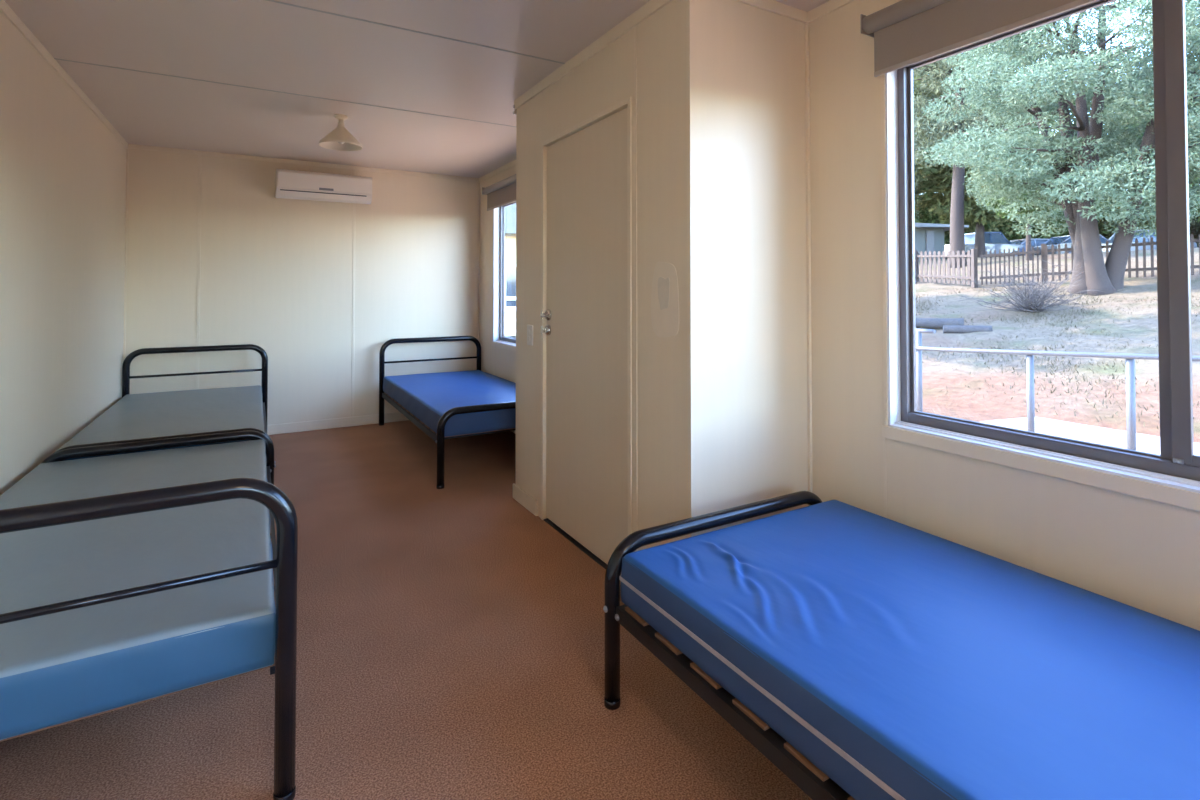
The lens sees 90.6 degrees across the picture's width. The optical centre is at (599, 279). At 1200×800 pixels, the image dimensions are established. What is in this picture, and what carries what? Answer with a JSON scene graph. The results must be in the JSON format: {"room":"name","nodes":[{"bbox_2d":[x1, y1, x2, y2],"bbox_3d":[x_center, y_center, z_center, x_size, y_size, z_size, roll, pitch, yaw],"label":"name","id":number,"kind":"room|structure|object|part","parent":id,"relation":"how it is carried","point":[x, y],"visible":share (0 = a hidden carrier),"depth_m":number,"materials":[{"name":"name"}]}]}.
{"room":"dormitory","nodes":[
{"label":"dormitory","id":0,"kind":"room"},
{"bbox_2d":[0,10,126,494],"bbox_3d":[-1.438,0.254,0.604,0.100,2.800,9.494,1,-1,-30],"label":"wall","id":1,"kind":"structure","parent":0,"point":[63,171],"depth_m":2.98,"materials":[{"name":"paint"}]},
{"bbox_2d":[0,0,127,148],"bbox_3d":[-1.390,-1.123,0.658,0.010,0.045,9.294,1,-1,-30],"label":"trim","id":2,"kind":"structure","parent":1,"relation":"attached to","point":[5,9],"depth_m":2.96,"materials":[{"name":"paint"}]},
{"bbox_2d":[125,148,477,424],"bbox_3d":[-2.508,0.348,5.411,2.868,2.800,0.100,1,-1,-30],"label":"wall","id":3,"kind":"structure","parent":0,"point":[276,273],"depth_m":5.24,"materials":[{"name":"paint"}]},
{"bbox_2d":[123,149,128,360],"bbox_3d":[-3.715,0.155,4.650,0.012,2.355,0.012,1,-1,-30],"label":"trim","id":4,"kind":"structure","parent":3,"relation":"attached to","point":[127,153],"depth_m":4.65,"materials":[{"name":"paint"}]},
{"bbox_2d":[195,155,201,389],"bbox_3d":[-3.306,0.113,4.893,0.024,2.280,0.004,1,-1,-30],"label":"trim","id":5,"kind":"structure","parent":3,"relation":"attached to","point":[199,156],"depth_m":4.90,"materials":[{"name":"paint"}]},
{"bbox_2d":[128,144,478,180],"bbox_3d":[-2.480,-1.035,5.390,2.848,0.035,0.010,1,-1,-30],"label":"trim","id":6,"kind":"structure","parent":3,"relation":"attached to","point":[132,146],"depth_m":5.25,"materials":[{"name":"paint"}]},
{"bbox_2d":[275,169,371,203],"bbox_3d":[-2.451,-0.818,5.296,0.770,0.246,0.195,1,-1,-30],"label":"air conditioner","id":7,"kind":"object","parent":3,"relation":"attached to","point":[290,184],"visible":1,"depth_m":5.21,"materials":[{"name":"white plastic"}]},
{"bbox_3d":[-2.406,-0.843,5.218,0.746,0.137,0.010,1,-1,-30],"label":"panel","id":8,"kind":"part","parent":7,"relation":"part of","materials":[{"name":"white plastic"}]},
{"bbox_2d":[267,412,408,434],"bbox_3d":[-2.479,1.304,5.343,2.868,0.085,0.014,1,-1,-30],"label":"baseboard","id":9,"kind":"structure","parent":3,"relation":"attached to","point":[397,416],"depth_m":5.37,"materials":[{"name":"paint"}]},
{"bbox_2d":[351,170,355,416],"bbox_3d":[-2.276,0.124,5.490,0.024,2.280,0.004,1,-1,-30],"label":"trim","id":10,"kind":"structure","parent":3,"relation":"attached to","point":[354,171],"depth_m":5.49,"materials":[{"name":"paint"}]},
{"bbox_2d":[478,183,479,340],"bbox_3d":[-1.244,0.183,6.082,0.012,2.355,0.012,1,-1,-30],"label":"trim","id":11,"kind":"structure","parent":3,"relation":"attached to","point":[478,183],"depth_m":6.08,"materials":[{"name":"paint"}]},
{"bbox_2d":[0,420,811,799],"bbox_3d":[-0.153,1.328,1.326,3.068,0.120,9.494,1,-1,-30],"label":"floor","id":12,"kind":"structure","parent":0,"point":[451,639],"depth_m":1.83,"materials":[{"name":"carpet"}]},
{"bbox_2d":[0,430,297,799],"bbox_3d":[-1.683,0.886,2.107,0.994,0.795,2.078,1,-1,-30],"label":"frame","id":13,"kind":"object","parent":12,"relation":"on","point":[281,508],"visible":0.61,"depth_m":1.43,"materials":[{"name":"black metal"}]},
{"bbox_2d":[0,439,275,739],"bbox_3d":[-1.695,0.900,2.105,0.917,0.147,1.984,1,-1,-30],"label":"mattress","id":14,"kind":"object","parent":13,"relation":"on","point":[69,665],"visible":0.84,"depth_m":1.56,"materials":[{"name":"grey plastic"}]},
{"bbox_3d":[-1.294,1.006,2.330,0.035,0.040,1.986,1,-1,-30],"label":"rail","id":15,"kind":"part","parent":13,"relation":"part of","materials":[{"name":"black metal"}]},
{"bbox_2d":[51,344,275,463],"bbox_3d":[-2.735,0.921,3.922,0.994,0.795,2.078,1,-1,-30],"label":"frame","id":16,"kind":"object","parent":12,"relation":"on","point":[126,377],"visible":0.3,"depth_m":4.67,"materials":[{"name":"black metal"}]},
{"bbox_2d":[55,385,263,460],"bbox_3d":[-2.743,0.935,3.913,0.917,0.147,1.984,1,-1,-30],"label":"mattress","id":17,"kind":"object","parent":16,"relation":"on","point":[157,414],"visible":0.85,"depth_m":3.75,"materials":[{"name":"grey plastic"}]},
{"bbox_3d":[-2.345,1.041,4.145,0.035,0.040,1.986,1,-1,-30],"label":"rail","id":18,"kind":"part","parent":16,"relation":"part of","materials":[{"name":"black metal"}]},
{"bbox_2d":[379,336,515,488],"bbox_3d":[-1.112,0.940,4.866,0.994,0.795,2.078,1,-1,-30],"label":"frame","id":19,"kind":"object","parent":12,"relation":"on","point":[439,437],"visible":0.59,"depth_m":4.34,"materials":[{"name":"black metal"}]},
{"bbox_3d":[-1.501,1.051,4.638,0.035,0.040,1.986,1,-1,-30],"label":"rail","id":20,"kind":"part","parent":19,"relation":"part of","materials":[{"name":"black metal"}]},
{"bbox_2d":[383,370,515,436],"bbox_3d":[-1.108,0.952,4.861,0.927,0.150,1.982,1,-1,-30],"label":"mattress","id":21,"kind":"object","parent":19,"relation":"on","point":[427,396],"visible":0.71,"depth_m":4.49,"materials":[{"name":"blue plastic"}]},
{"bbox_3d":[-0.654,1.034,4.072,0.890,0.020,0.006,1,-1,-30],"label":"rail","id":22,"kind":"part","parent":19,"relation":"part of","materials":[{"name":"black metal"}]},
{"bbox_2d":[603,491,854,799],"bbox_3d":[0.948,0.867,1.147,0.994,0.795,2.078,1,-1,-30],"label":"frame","id":23,"kind":"object","parent":12,"relation":"on","point":[811,780],"visible":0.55,"depth_m":1.67,"materials":[{"name":"black metal"}]},
{"bbox_3d":[0.559,0.978,0.920,0.035,0.040,1.986,1,-1,-30],"label":"rail","id":24,"kind":"part","parent":23,"relation":"part of","materials":[{"name":"black metal"}]},
{"bbox_2d":[619,500,1199,799],"bbox_3d":[0.969,0.870,1.157,0.958,0.169,1.983,1,-1,-30],"label":"mattress","id":25,"kind":"object","parent":23,"relation":"on","point":[901,661],"visible":1,"depth_m":1.29,"materials":[{"name":"blue fabric"}]},
{"bbox_2d":[4,0,829,177],"bbox_3d":[-0.153,-1.171,1.375,3.068,0.080,9.494,1,-1,-30],"label":"ceiling","id":26,"kind":"structure","parent":0,"point":[262,44],"depth_m":3.05,"materials":[{"name":"white paint"}]},
{"bbox_2d":[54,58,515,126],"bbox_3d":[-1.486,-1.086,3.675,2.868,0.003,0.012,1,-1,-30],"label":"trim","id":27,"kind":"structure","parent":26,"relation":"attached to","point":[54,58],"depth_m":3.41,"materials":[{"name":"white"}]},
{"bbox_2d":[319,114,362,150],"bbox_3d":[-1.713,-0.979,3.931,0.268,0.204,0.268,1,-1,-30],"label":"ceiling lamp","id":28,"kind":"object","parent":26,"relation":"hanging from","point":[340,138],"visible":1,"depth_m":3.91,"materials":[{"name":"plastic"}]},
{"bbox_3d":[-1.713,-0.942,3.930,0.268,0.130,0.268,1,-1,-30],"label":"lamp shade","id":29,"kind":"part","parent":28,"relation":"part of","materials":[{"name":"plastic"}]},
{"bbox_2d":[266,0,564,63],"bbox_3d":[-1.144,-1.110,2.467,2.249,0.003,0.012,1,-1,-30],"label":"trim","id":30,"kind":"structure","parent":26,"relation":"attached to","point":[266,0],"depth_m":2.63,"materials":[{"name":"white"}]},
{"bbox_2d":[513,0,705,551],"bbox_3d":[-0.069,0.098,2.888,0.084,2.400,1.680,1,-1,-30],"label":"wall","id":31,"kind":"structure","parent":0,"point":[604,80],"depth_m":2.36,"materials":[{"name":"paint"}]},
{"bbox_2d":[527,325,532,345],"bbox_3d":[-0.400,0.318,3.385,0.014,0.116,0.072,1,-1,-30],"label":"light switch","id":32,"kind":"object","parent":31,"relation":"attached to","point":[529,327],"visible":1,"depth_m":3.37,"materials":[{"name":"white plastic"}]},
{"bbox_2d":[540,97,631,568],"bbox_3d":[-0.082,0.268,2.877,0.114,2.060,0.900,1,-1,-30],"label":"door","id":33,"kind":"structure","parent":31,"relation":"in","point":[586,314],"depth_m":2.83,"materials":[{"name":"paint"}]},
{"bbox_3d":[-0.283,0.192,3.170,0.058,0.062,0.137,1,-1,-30],"label":"lever handle","id":34,"kind":"part","parent":33,"relation":"part of","materials":[{"name":"silver metal"}]},
{"bbox_2d":[514,0,671,108],"bbox_3d":[-0.095,-1.074,2.888,0.012,0.055,1.690,1,-1,-30],"label":"trim","id":35,"kind":"structure","parent":31,"relation":"attached to","point":[652,6],"depth_m":2.74,"materials":[{"name":"paint"}]},
{"bbox_2d":[634,26,636,550],"bbox_3d":[0.148,0.117,2.454,0.003,2.345,0.017,1,-1,-30],"label":"trim","id":36,"kind":"structure","parent":31,"relation":"attached to","point":[635,27],"depth_m":2.46,"materials":[{"name":"paint"}]},
{"bbox_2d":[651,262,678,336],"bbox_3d":[0.248,0.078,2.283,0.003,0.293,0.179,1,-1,-30],"label":"light switch","id":37,"kind":"object","parent":31,"relation":"attached to","point":[664,296],"depth_m":2.28,"materials":[{"name":"beige plastic"}]},
{"bbox_2d":[686,0,691,537],"bbox_3d":[0.323,0.112,2.151,0.003,2.345,0.020,1,-1,-30],"label":"trim","id":38,"kind":"structure","parent":31,"relation":"attached to","point":[687,1],"depth_m":2.15,"materials":[{"name":"paint"}]},
{"bbox_2d":[705,0,807,532],"bbox_3d":[0.608,0.088,2.350,0.549,2.400,0.070,1,-1,-30],"label":"wall","id":39,"kind":"structure","parent":0,"point":[757,438],"depth_m":2.31,"materials":[{"name":"paint"}]},
{"bbox_2d":[735,0,806,22],"bbox_3d":[0.594,-1.091,2.318,0.609,0.045,0.012,1,-1,-30],"label":"trim","id":40,"kind":"structure","parent":39,"relation":"attached to","point":[772,6],"depth_m":2.38,"materials":[{"name":"paint"}]},
{"bbox_2d":[479,0,1199,630],"bbox_3d":[1.131,0.283,2.091,0.100,2.800,9.494,1,-1,-30],"label":"wall","id":41,"kind":"structure","parent":0,"point":[1143,554],"depth_m":2.19,"materials":[{"name":"paint"}]},
{"bbox_2d":[478,160,515,182],"bbox_3d":[-0.611,-1.038,5.015,0.010,0.045,2.533,1,-1,-30],"label":"trim","id":42,"kind":"structure","parent":41,"relation":"attached to","point":[513,163],"depth_m":5.62,"materials":[{"name":"paint"}]},
{"bbox_2d":[482,174,515,210],"bbox_3d":[-0.694,-0.794,5.081,0.082,0.230,1.668,1,-1,-30],"label":"roller blind","id":43,"kind":"object","parent":41,"relation":"attached to","point":[503,192],"visible":0.41,"depth_m":5.43,"materials":[{"name":"fabric"}]},
{"bbox_3d":[-0.690,-0.688,5.081,0.010,0.018,1.620,1,-1,-30],"label":"rail","id":44,"kind":"part","parent":43,"relation":"part of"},
{"bbox_2d":[492,201,515,351],"bbox_3d":[-0.601,-0.072,5.073,0.114,1.401,1.562,1,-1,-30],"label":"window","id":45,"kind":"structure","parent":41,"relation":"in","point":[500,340],"depth_m":5.71,"materials":[{"name":"paint"}]},
{"bbox_3d":[-0.605,0.578,5.072,0.110,0.016,1.483,1,-1,-30],"label":"sill","id":46,"kind":"part","parent":45,"relation":"part of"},
{"bbox_3d":[-0.577,-0.085,5.101,0.042,1.327,1.483,1,-1,-30],"label":"frame","id":47,"kind":"part","parent":45,"relation":"part of","materials":[{"name":"grey metal"}]},
{"bbox_3d":[-0.751,-0.083,5.420,0.016,1.263,0.705,1,-1,-30],"label":"fixed sash","id":48,"kind":"part","parent":45,"relation":"part of","materials":[{"name":"glass"}]},
{"bbox_2d":[805,22,811,505],"bbox_3d":[0.860,0.112,2.447,0.014,2.355,0.014,1,-1,-30],"label":"trim","id":49,"kind":"structure","parent":41,"relation":"attached to","point":[807,63],"depth_m":2.45,"materials":[{"name":"paint"}]},
{"bbox_2d":[807,0,854,22],"bbox_3d":[2.135,-1.131,0.274,0.010,0.045,5.095,1,-1,-30],"label":"trim","id":50,"kind":"structure","parent":41,"relation":"attached to","point":[831,5],"depth_m":2.39,"materials":[{"name":"paint"}]},
{"bbox_2d":[884,438,886,517],"bbox_3d":[1.032,0.927,2.147,0.002,0.715,0.008,1,-1,-30],"label":"trim","id":51,"kind":"structure","parent":41,"relation":"attached to","point":[885,511],"depth_m":2.15,"materials":[{"name":"paint"}]},
{"bbox_2d":[881,0,1199,510],"bbox_3d":[1.658,-0.149,1.175,0.114,1.401,2.350,1,-1,-30],"label":"window","id":52,"kind":"structure","parent":41,"relation":"in","point":[1172,477],"depth_m":1.64,"materials":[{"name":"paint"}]},
{"bbox_2d":[860,0,1097,76],"bbox_3d":[1.582,-0.871,1.152,0.082,0.230,2.386,1,-1,-30],"label":"roller blind","id":53,"kind":"object","parent":52,"relation":"attached to","point":[905,33],"visible":1,"depth_m":1.96,"materials":[{"name":"fabric"}]},
{"bbox_3d":[1.653,0.502,1.174,0.110,0.016,2.271,1,-1,-30],"label":"sill","id":54,"kind":"part","parent":52,"relation":"part of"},
{"bbox_3d":[1.852,-0.171,0.890,0.016,1.263,1.506,1,-1,-30],"label":"sliding sash","id":55,"kind":"part","parent":52,"relation":"part of","materials":[{"name":"grey metal"}]},
{"label":"outside","id":56,"kind":"structure","parent":0,"visible":0},
{"bbox_2d":[915,247,1199,442],"bbox_3d":[32.107,0.481,24.370,200.000,3.237,190.000,1,-1,-30],"label":"ground","id":57,"kind":"structure","parent":56,"point":[993,406],"depth_m":10.49,"materials":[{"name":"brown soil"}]},
{"bbox_2d":[505,203,515,337],"bbox_3d":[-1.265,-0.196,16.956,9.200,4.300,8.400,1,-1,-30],"label":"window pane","id":58,"kind":"object","parent":57,"relation":"on","point":[510,211],"visible":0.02,"depth_m":14.79,"materials":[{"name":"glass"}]},
{"bbox_3d":[-0.149,0.437,14.018,5.000,0.080,0.060,1,-1,-30],"label":"balustrade rail","id":59,"kind":"part","parent":58,"relation":"part of","materials":[{"name":"white metal"}]},
{"bbox_3d":[-0.149,0.657,14.014,5.000,0.080,0.060,1,-1,-30],"label":"balustrade rail","id":60,"kind":"part","parent":58,"relation":"part of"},
{"bbox_3d":[-0.149,0.906,14.009,5.000,0.080,0.060,1,-1,-30],"label":"balustrade rail","id":61,"kind":"part","parent":58,"relation":"part of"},
{"bbox_3d":[-0.149,1.157,14.004,5.000,0.080,0.060,1,-1,-30],"label":"balustrade rail","id":62,"kind":"part","parent":58,"relation":"part of","materials":[{"name":"white metal"}]},
{"bbox_3d":[-1.791,0.217,15.062,1.240,1.040,0.025,1,-1,-30],"label":"pane","id":63,"kind":"part","parent":58,"relation":"part of","materials":[{"name":"clear glass"}]},
{"bbox_2d":[916,318,963,328],"bbox_3d":[7.757,1.016,13.727,1.123,0.260,0.274,-1,-1,32],"label":"log","id":64,"kind":"object","parent":57,"relation":"on","point":[932,323],"visible":0.7,"depth_m":13.64,"materials":[{"name":"grey wood"}]},
{"bbox_2d":[913,66,967,211],"bbox_3d":[15.111,-7.089,34.128,9.478,12.712,10.745,1,-1,-30],"label":"tree","id":65,"kind":"object","parent":57,"relation":"on","point":[920,177],"visible":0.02,"depth_m":31.64,"materials":[{"name":"green plant"}]},
{"bbox_2d":[915,223,968,260],"bbox_3d":[15.878,-1.910,31.805,5.400,2.050,3.800,0,-1,0],"label":"shed","id":66,"kind":"object","parent":57,"relation":"on","point":[928,236],"visible":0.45,"depth_m":30.50,"materials":[{"name":"grey metal"}]},
{"bbox_3d":[16.928,-1.761,30.477,0.400,1.500,0.050,0,-1,0],"label":"doorway","id":67,"kind":"part","parent":66,"relation":"part of","materials":[{"name":"plastic"}]},
{"bbox_2d":[915,196,975,244],"bbox_3d":[22.523,-3.277,43.009,7.231,5.433,7.548,0,-1,-20],"label":"scrub","id":68,"kind":"object","parent":57,"relation":"on","point":[971,227],"visible":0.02,"depth_m":40.74,"materials":[{"name":"green plant"}]},
{"bbox_2d":[915,249,977,287],"bbox_3d":[11.666,-0.455,22.087,0.171,1.599,6.030,0,-1,-8],"label":"picket fence","id":69,"kind":"object","parent":57,"relation":"on","point":[972,262],"visible":0.46,"depth_m":20.42,"materials":[{"name":"wood"}]},
{"bbox_3d":[11.653,-0.453,22.035,0.130,1.270,0.130,0,-1,-8],"label":"post","id":70,"kind":"part","parent":69,"relation":"part of","materials":[{"name":"wood"}]},
{"bbox_3d":[11.706,-0.860,22.113,0.045,0.410,5.924,0,-1,-8],"label":"rail","id":71,"kind":"part","parent":69,"relation":"part of","materials":[{"name":"wood"}]},
{"bbox_3d":[11.706,-0.140,22.099,0.045,0.410,5.924,0,-1,-8],"label":"rail","id":72,"kind":"part","parent":69,"relation":"part of","materials":[{"name":"wood"}]},
{"bbox_3d":[12.071,-0.348,19.162,0.130,1.270,0.130,0,-1,-8],"label":"post","id":73,"kind":"part","parent":69,"relation":"part of","materials":[{"name":"wood"}]},
{"bbox_2d":[915,206,1003,244],"bbox_3d":[24.624,-3.331,42.649,7.496,5.507,7.083,1,-1,-30],"label":"scrub","id":74,"kind":"object","parent":57,"relation":"on","point":[927,219],"visible":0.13,"depth_m":41.09,"materials":[{"name":"green plant"}]},
{"bbox_2d":[943,325,992,332],"bbox_3d":[7.870,1.087,12.742,0.894,0.200,0.208,0,-1,24],"label":"log","id":75,"kind":"object","parent":57,"relation":"on","point":[946,328],"visible":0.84,"depth_m":12.70,"materials":[{"name":"grey wood"}]},
{"bbox_2d":[923,124,1025,257],"bbox_3d":[20.529,-4.671,32.177,6.542,7.817,5.930,1,-1,-30],"label":"tree","id":76,"kind":"object","parent":57,"relation":"on","point":[973,212],"visible":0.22,"depth_m":31.55,"materials":[{"name":"green plant"}]},
{"bbox_2d":[914,71,1037,219],"bbox_3d":[20.842,-8.293,40.204,13.196,15.364,13.233,1,-1,-30],"label":"tree","id":77,"kind":"object","parent":57,"relation":"on","point":[1035,129],"visible":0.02,"depth_m":39.19,"materials":[{"name":"green plant"}]},
{"bbox_2d":[944,232,1025,258],"bbox_3d":[21.998,-1.802,34.281,4.793,1.740,1.860,0,-1,-6],"label":"parked car","id":78,"kind":"object","parent":57,"relation":"on","point":[996,241],"visible":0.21,"depth_m":33.56,"materials":[{"name":"white paint"}]},
{"bbox_2d":[913,34,1057,267],"bbox_3d":[16.112,-7.266,25.989,8.130,13.751,7.882,0,-1,-11],"label":"tree","id":79,"kind":"object","parent":57,"relation":"on","point":[940,68],"visible":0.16,"depth_m":25.97,"materials":[{"name":"green plant"}]},
{"bbox_2d":[919,76,1054,236],"bbox_3d":[26.153,-8.033,42.690,13.325,14.951,13.496,1,-1,-30],"label":"tree","id":80,"kind":"object","parent":57,"relation":"on","point":[990,229],"visible":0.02,"depth_m":39.09,"materials":[{"name":"green plant"}]},
{"bbox_2d":[984,170,1061,259],"bbox_3d":[18.070,-3.026,24.653,3.758,4.917,4.078,0,-1,10],"label":"tree","id":81,"kind":"object","parent":57,"relation":"on","point":[1004,215],"visible":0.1,"depth_m":24.50,"materials":[{"name":"green plant"}]},
{"bbox_2d":[998,239,1048,256],"bbox_3d":[25.570,-1.651,35.664,4.342,1.493,1.860,0,-1,0],"label":"parked car","id":82,"kind":"object","parent":57,"relation":"on","point":[1034,242],"visible":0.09,"depth_m":34.98,"materials":[{"name":"white paint"}]},
{"bbox_2d":[958,258,1105,311],"bbox_3d":[10.182,0.139,14.325,2.759,1.289,2.714,0,-1,21],"label":"dry bush","id":83,"kind":"object","parent":57,"relation":"on","point":[1027,304],"visible":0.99,"depth_m":13.94,"materials":[{"name":"grey plant"}]},
{"bbox_2d":[994,208,1069,241],"bbox_3d":[30.294,-3.216,41.263,7.545,5.238,7.313,-1,-1,37],"label":"scrub","id":84,"kind":"object","parent":57,"relation":"on","point":[1014,236],"visible":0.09,"depth_m":39.42,"materials":[{"name":"green plant"}]},
{"bbox_2d":[921,0,1199,295],"bbox_3d":[13.449,-4.264,15.886,9.166,9.663,8.515,1,-1,-36],"label":"tree","id":85,"kind":"object","parent":57,"relation":"on","point":[1076,164],"visible":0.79,"depth_m":15.46,"materials":[{"name":"green plant"}]},
{"bbox_2d":[990,56,1151,235],"bbox_3d":[32.737,-8.373,43.587,14.511,15.632,15.220,-1,-1,35],"label":"tree","id":86,"kind":"object","parent":57,"relation":"on","point":[1111,201],"visible":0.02,"depth_m":38.70,"materials":[{"name":"green plant"}]},
{"bbox_2d":[1034,235,1112,254],"bbox_3d":[27.016,-1.699,33.241,4.342,1.493,1.860,0,-1,0],"label":"parked car","id":87,"kind":"object","parent":57,"relation":"on","point":[1061,240],"visible":0.17,"depth_m":32.56,"materials":[{"name":"silver metal"}]},
{"bbox_2d":[982,417,1199,454],"bbox_3d":[7.657,1.704,1.571,2.460,0.138,13.100,1,-1,-30],"label":"path","id":88,"kind":"structure","parent":57,"relation":"on","point":[1105,436],"depth_m":6.68,"materials":[{"name":"concrete"}]},
{"bbox_2d":[916,328,1199,449],"bbox_3d":[4.602,1.082,4.783,0.082,1.232,5.702,1,-1,-30],"label":"handrail","id":89,"kind":"object","parent":88,"relation":"on","point":[1129,358],"visible":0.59,"depth_m":5.63,"materials":[{"name":"metal"}]},
{"bbox_3d":[3.553,1.156,6.613,0.060,1.156,0.060,1,-1,-30],"label":"post","id":90,"kind":"part","parent":89,"relation":"part of","materials":[{"name":"metal"}]},
{"bbox_3d":[3.576,0.571,6.586,0.043,0.044,0.270,1,-1,-30],"label":"rail","id":91,"kind":"part","parent":89,"relation":"part of","materials":[{"name":"metal"}]},
{"bbox_3d":[4.104,1.200,5.662,0.060,1.030,0.060,1,-1,-30],"label":"post","id":92,"kind":"part","parent":89,"relation":"part of","materials":[{"name":"metal"}]},
{"bbox_3d":[4.585,0.617,4.782,0.043,0.302,5.702,1,-1,-30],"label":"rail","id":93,"kind":"part","parent":89,"relation":"part of","materials":[{"name":"metal"}]},
{"bbox_3d":[4.480,1.168,5.013,0.060,1.068,0.060,1,-1,-30],"label":"post","id":94,"kind":"part","parent":89,"relation":"part of","materials":[{"name":"metal"}]},
{"bbox_2d":[1041,234,1199,283],"bbox_3d":[17.573,-0.762,14.224,11.360,1.696,0.162,-1,-2,45],"label":"picket fence","id":95,"kind":"object","parent":57,"relation":"on","point":[1044,248],"visible":0.5,"depth_m":16.74,"materials":[{"name":"brown wood"}]},
{"bbox_2d":[979,246,1040,284],"bbox_3d":[12.828,-0.426,18.629,1.569,1.193,0.066,-1,-1,37],"label":"gate","id":96,"kind":"object","parent":95,"relation":"attached to","point":[1023,252],"visible":0.91,"depth_m":18.63,"materials":[{"name":"wood"}]},
{"bbox_3d":[12.822,-0.791,18.628,1.569,0.170,0.045,-1,-1,37],"label":"rail","id":97,"kind":"part","parent":96,"relation":"part of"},
{"bbox_3d":[12.822,-0.091,18.614,1.569,0.170,0.045,-1,-1,37],"label":"rail","id":98,"kind":"part","parent":96,"relation":"part of","materials":[{"name":"wood"}]},
{"bbox_3d":[13.580,-0.462,18.182,0.110,1.250,0.110,-1,-2,45],"label":"post","id":99,"kind":"part","parent":95,"relation":"part of","materials":[{"name":"wood"}]},
{"bbox_3d":[17.566,-1.160,14.186,11.305,0.530,0.045,-1,-2,45],"label":"rail","id":100,"kind":"part","parent":95,"relation":"part of","materials":[{"name":"wood"}]},
{"bbox_3d":[17.566,-0.461,14.172,11.305,0.530,0.045,-1,-2,45],"label":"rail","id":101,"kind":"part","parent":95,"relation":"part of","materials":[{"name":"brown wood"}]},
{"bbox_2d":[1049,50,1198,242],"bbox_3d":[38.675,-9.006,38.558,16.286,16.734,16.520,-1,-1,27],"label":"tree","id":102,"kind":"object","parent":57,"relation":"on","point":[1074,124],"visible":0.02,"depth_m":38.98,"materials":[{"name":"green plant"}]},
{"bbox_2d":[1098,196,1193,239],"bbox_3d":[35.003,-3.288,39.452,7.402,5.303,7.485,1,-1,-30],"label":"scrub","id":103,"kind":"object","parent":57,"relation":"on","point":[1103,234],"visible":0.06,"depth_m":38.27,"materials":[{"name":"green plant"}]},
{"bbox_2d":[1109,230,1196,250],"bbox_3d":[29.963,-1.825,33.112,4.792,1.740,1.860,0,-1,3],"label":"parked car","id":104,"kind":"object","parent":57,"relation":"on","point":[1140,239],"visible":0.09,"depth_m":32.37,"materials":[{"name":"white paint"}]},
{"bbox_2d":[1113,60,1199,221],"bbox_3d":[35.234,-7.926,30.811,13.687,14.248,13.054,0,-1,24],"label":"tree","id":105,"kind":"object","parent":57,"relation":"on","point":[1198,177],"visible":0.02,"depth_m":32.58,"materials":[{"name":"green plant"}]},
{"bbox_2d":[1189,182,1199,246],"bbox_3d":[38.060,-3.608,36.169,6.925,5.803,7.250,-1,-1,32],"label":"scrub","id":106,"kind":"object","parent":57,"relation":"on","point":[1196,225],"visible":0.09,"depth_m":35.56,"materials":[{"name":"green plant"}]}
]}

